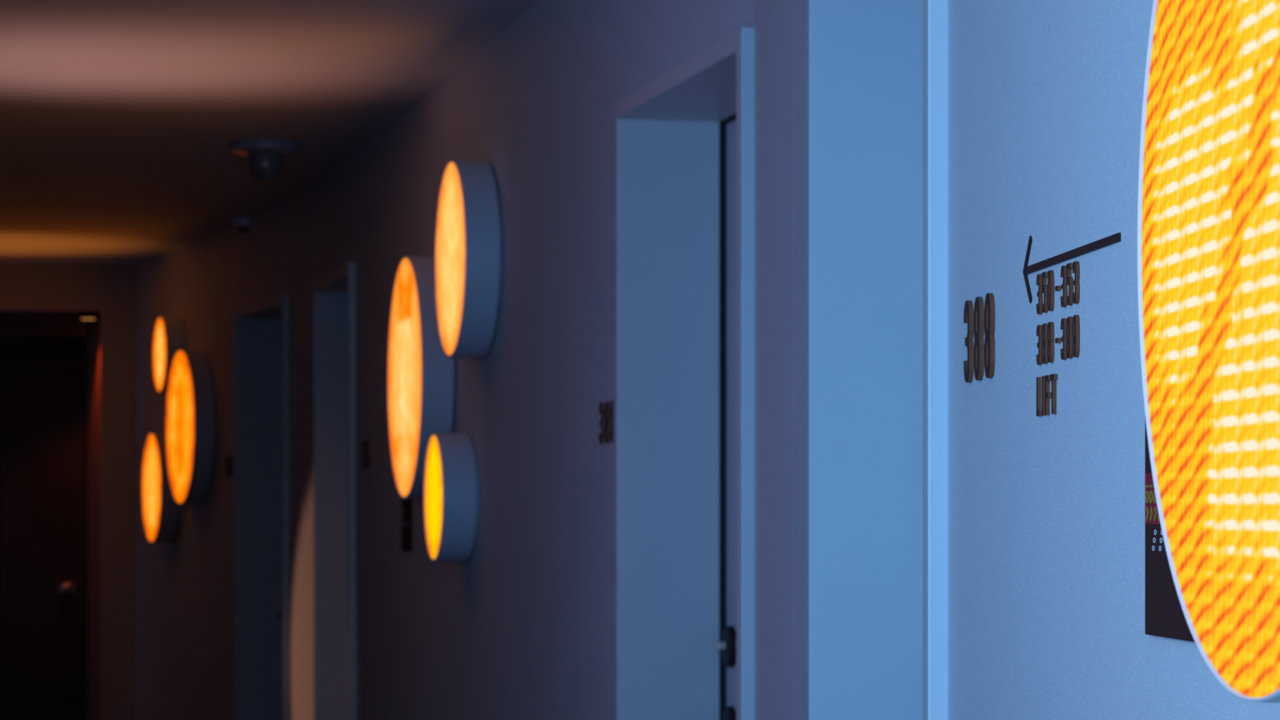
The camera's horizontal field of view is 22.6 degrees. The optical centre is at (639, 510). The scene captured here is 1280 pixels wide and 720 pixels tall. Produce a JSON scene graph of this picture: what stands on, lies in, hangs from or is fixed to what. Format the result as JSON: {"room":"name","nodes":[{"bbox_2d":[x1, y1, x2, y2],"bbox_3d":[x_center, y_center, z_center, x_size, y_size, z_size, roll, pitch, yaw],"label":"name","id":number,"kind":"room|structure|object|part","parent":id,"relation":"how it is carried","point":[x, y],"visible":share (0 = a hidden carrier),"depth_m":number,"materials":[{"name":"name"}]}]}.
{"room":"hotel corridor","nodes":[
{"label":"hotel corridor","id":0,"kind":"room"},
{"bbox_2d":[0,336,86,371],"bbox_3d":[-3.607,0.005,17.710,1.585,2.550,0.180,0,0,0],"label":"wall","id":1,"kind":"structure","parent":0,"point":[10,346],"depth_m":17.62,"materials":[{"name":"paint"}]},
{"bbox_2d":[0,356,88,719],"bbox_3d":[-3.520,0.220,17.579,1.100,2.120,0.121,0,0,0],"label":"door","id":2,"kind":"structure","parent":1,"relation":"in","point":[44,414],"depth_m":17.59,"materials":[{"name":"paint"}]},
{"bbox_3d":[-3.150,0.427,17.555,0.100,0.060,0.071,0,0,0],"label":"knob","id":3,"kind":"part","parent":2,"relation":"part of","materials":[{"name":"silver metal"}]},
{"bbox_2d":[0,266,133,719],"bbox_3d":[-3.396,0.005,16.825,1.509,2.550,0.250,0,0,0],"label":"wall","id":4,"kind":"structure","parent":0,"point":[109,291],"depth_m":16.70,"materials":[{"name":"paint"}]},
{"bbox_2d":[86,311,100,719],"bbox_3d":[-2.819,0.005,17.297,0.221,2.550,0.762,0,0,-19],"label":"door frame","id":5,"kind":"structure","parent":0,"point":[93,342],"depth_m":17.35,"materials":[{"name":"paint"}]},
{"bbox_2d":[0,311,90,336],"bbox_3d":[-3.562,-1.105,17.260,1.175,0.330,0.120,0,0,0],"label":"trim","id":6,"kind":"structure","parent":5,"relation":"attached to","point":[12,323],"depth_m":17.20,"materials":[{"name":"black"}]},
{"bbox_2d":[80,311,97,319],"bbox_3d":[-2.945,-1.144,17.080,0.090,0.252,0.090,0,0,0],"label":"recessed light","id":7,"kind":"object","parent":6,"relation":"attached to","point":[86,315],"visible":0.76,"depth_m":17.05,"materials":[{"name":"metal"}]},
{"bbox_2d":[0,0,536,266],"bbox_3d":[-1.891,-1.345,8.393,4.852,0.150,23.946,0,0,-10],"label":"ceiling","id":8,"kind":"structure","parent":0,"point":[120,120],"depth_m":9.85,"materials":[{"name":"paint"}]},
{"bbox_2d":[231,217,249,231],"bbox_3d":[-1.728,-1.242,13.966,0.114,0.056,0.114,0,0,0],"label":"smoke detector","id":9,"kind":"object","parent":8,"relation":"attached to","point":[242,224],"visible":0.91,"depth_m":13.92,"materials":[{"name":"plastic"}]},
{"bbox_2d":[230,138,301,182],"bbox_3d":[-1.292,-1.200,11.059,0.244,0.139,0.244,0,0,0],"label":"ceiling camera","id":10,"kind":"object","parent":8,"relation":"attached to","point":[265,156],"visible":1,"depth_m":11.00,"materials":[{"name":"plastic"}]},
{"bbox_2d":[133,0,1279,719],"bbox_3d":[-0.267,0.005,6.964,1.178,2.550,20.102,0,0,-10],"label":"wall","id":11,"kind":"structure","parent":0,"point":[1046,513],"depth_m":7.27,"materials":[{"name":"paint"}]},
{"bbox_2d":[141,432,180,542],"bbox_3d":[-2.342,-0.109,15.664,0.102,0.540,0.540,0,0,-19],"label":"wall lamp","id":12,"kind":"object","parent":11,"relation":"attached to","point":[161,511],"visible":0.89,"depth_m":15.53,"materials":[{"name":"glass"}]},
{"bbox_2d":[152,316,186,392],"bbox_3d":[-2.271,-0.750,15.454,0.102,0.368,0.368,0,0,-19],"label":"wall lamp","id":13,"kind":"object","parent":11,"relation":"attached to","point":[169,335],"visible":0.88,"depth_m":15.34,"materials":[{"name":"plastic"}]},
{"bbox_2d":[165,349,214,504],"bbox_3d":[-2.101,-0.388,14.954,0.102,0.724,0.724,0,0,-19],"label":"wall lamp","id":14,"kind":"object","parent":11,"relation":"attached to","point":[190,406],"visible":1,"depth_m":14.77,"materials":[{"name":"glass"}]},
{"bbox_2d":[225,455,233,477],"bbox_3d":[-1.839,-0.195,14.333,0.005,0.095,0.153,0,0,-19],"label":"room number","id":15,"kind":"object","parent":11,"relation":"attached to","point":[228,460],"visible":1,"depth_m":14.32,"materials":[{"name":"brown metal"}]},
{"bbox_2d":[233,294,288,719],"bbox_3d":[-1.480,0.198,13.709,0.324,2.165,1.044,0,0,-19],"label":"door","id":16,"kind":"structure","parent":11,"relation":"in","point":[260,329],"depth_m":14.14,"materials":[{"name":"wood"}]},
{"bbox_2d":[312,262,355,719],"bbox_3d":[-1.000,0.198,11.986,0.324,2.165,1.056,0,0,-13],"label":"door","id":17,"kind":"structure","parent":11,"relation":"in","point":[333,294],"depth_m":12.43,"materials":[{"name":"wood"}]},
{"bbox_2d":[362,440,369,467],"bbox_3d":[-0.953,-0.195,11.129,0.005,0.095,0.161,0,0,-12],"label":"room number","id":18,"kind":"object","parent":11,"relation":"attached to","point":[366,444],"visible":1,"depth_m":11.11,"materials":[{"name":"brown metal"}]},
{"bbox_2d":[400,497,412,551],"bbox_3d":[-0.741,-0.035,10.159,0.007,0.330,0.210,0,0,-13],"label":"notice board","id":19,"kind":"object","parent":11,"relation":"attached to","point":[406,504],"visible":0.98,"depth_m":10.14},
{"bbox_3d":[-0.758,0.009,10.228,0.001,0.045,0.062,0,0,-12],"label":"red panel","id":20,"kind":"part","parent":19,"relation":"part of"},
{"bbox_2d":[386,255,454,499],"bbox_3d":[-0.653,-0.394,9.539,0.102,0.724,0.724,0,0,-12],"label":"wall lamp","id":21,"kind":"object","parent":11,"relation":"attached to","point":[420,380],"visible":0.88,"depth_m":9.34,"materials":[{"name":"plastic"}]},
{"bbox_2d":[423,432,478,561],"bbox_3d":[-0.530,-0.036,8.979,0.102,0.362,0.362,0,0,-12],"label":"wall lamp","id":22,"kind":"object","parent":11,"relation":"attached to","point":[451,478],"visible":1,"depth_m":8.85,"materials":[{"name":"plastic"}]},
{"bbox_2d":[435,159,502,358],"bbox_3d":[-0.467,-0.681,8.689,0.102,0.536,0.536,0,0,-12],"label":"wall lamp","id":23,"kind":"object","parent":11,"relation":"attached to","point":[468,236],"visible":1,"depth_m":8.52,"materials":[{"name":"plastic"}]},
{"bbox_2d":[599,400,613,444],"bbox_3d":[-0.073,-0.195,7.119,0.005,0.095,0.161,0,0,-12],"label":"room number","id":24,"kind":"object","parent":11,"relation":"attached to","point":[606,413],"visible":0.87,"depth_m":7.12,"materials":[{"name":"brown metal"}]},
{"bbox_2d":[613,26,754,719],"bbox_3d":[0.222,0.198,6.440,0.324,2.165,1.127,0,0,-13],"label":"door","id":25,"kind":"structure","parent":11,"relation":"in","point":[683,140],"depth_m":6.93,"materials":[{"name":"wood"}]},
{"bbox_2d":[805,0,947,719],"bbox_3d":[0.461,0.198,4.394,0.324,2.165,1.079,0,0,-5],"label":"pillar","id":26,"kind":"structure","parent":11,"relation":"in","point":[877,70],"depth_m":4.88,"materials":[{"name":"paint"}]},
{"bbox_2d":[963,293,995,382],"bbox_3d":[0.385,-0.195,3.633,0.005,0.095,0.161,0,0,-5],"label":"room number","id":27,"kind":"object","parent":11,"relation":"attached to","point":[980,319],"visible":1,"depth_m":3.62,"materials":[{"name":"brown metal"}]},
{"bbox_2d":[1022,232,1120,416],"bbox_3d":[0.424,-0.193,3.176,0.004,0.191,0.435,0,0,-5],"label":"direction sign","id":28,"kind":"object","parent":11,"relation":"attached to","point":[1070,326],"visible":1,"depth_m":3.25,"materials":[{"name":"brown metal"}]},
{"bbox_2d":[1145,419,1195,642],"bbox_3d":[0.460,-0.054,2.739,0.007,0.330,0.210,0,0,-5],"label":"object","id":29,"kind":"object","parent":11,"relation":"attached to","point":[1165,617],"visible":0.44,"depth_m":2.80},
{"bbox_3d":[0.451,-0.010,2.810,0.001,0.045,0.062,0,0,-5],"label":"red panel","id":30,"kind":"part","parent":29,"relation":"part of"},
{"bbox_2d":[1137,0,1279,702],"bbox_3d":[0.464,-0.208,2.203,0.095,0.681,0.681,0,0,-4],"label":"wall lamp","id":31,"kind":"object","parent":11,"relation":"attached to","point":[1208,238],"visible":1,"depth_m":2.28,"materials":[{"name":"woven fabric"},{"name":"enamel"}]}
]}

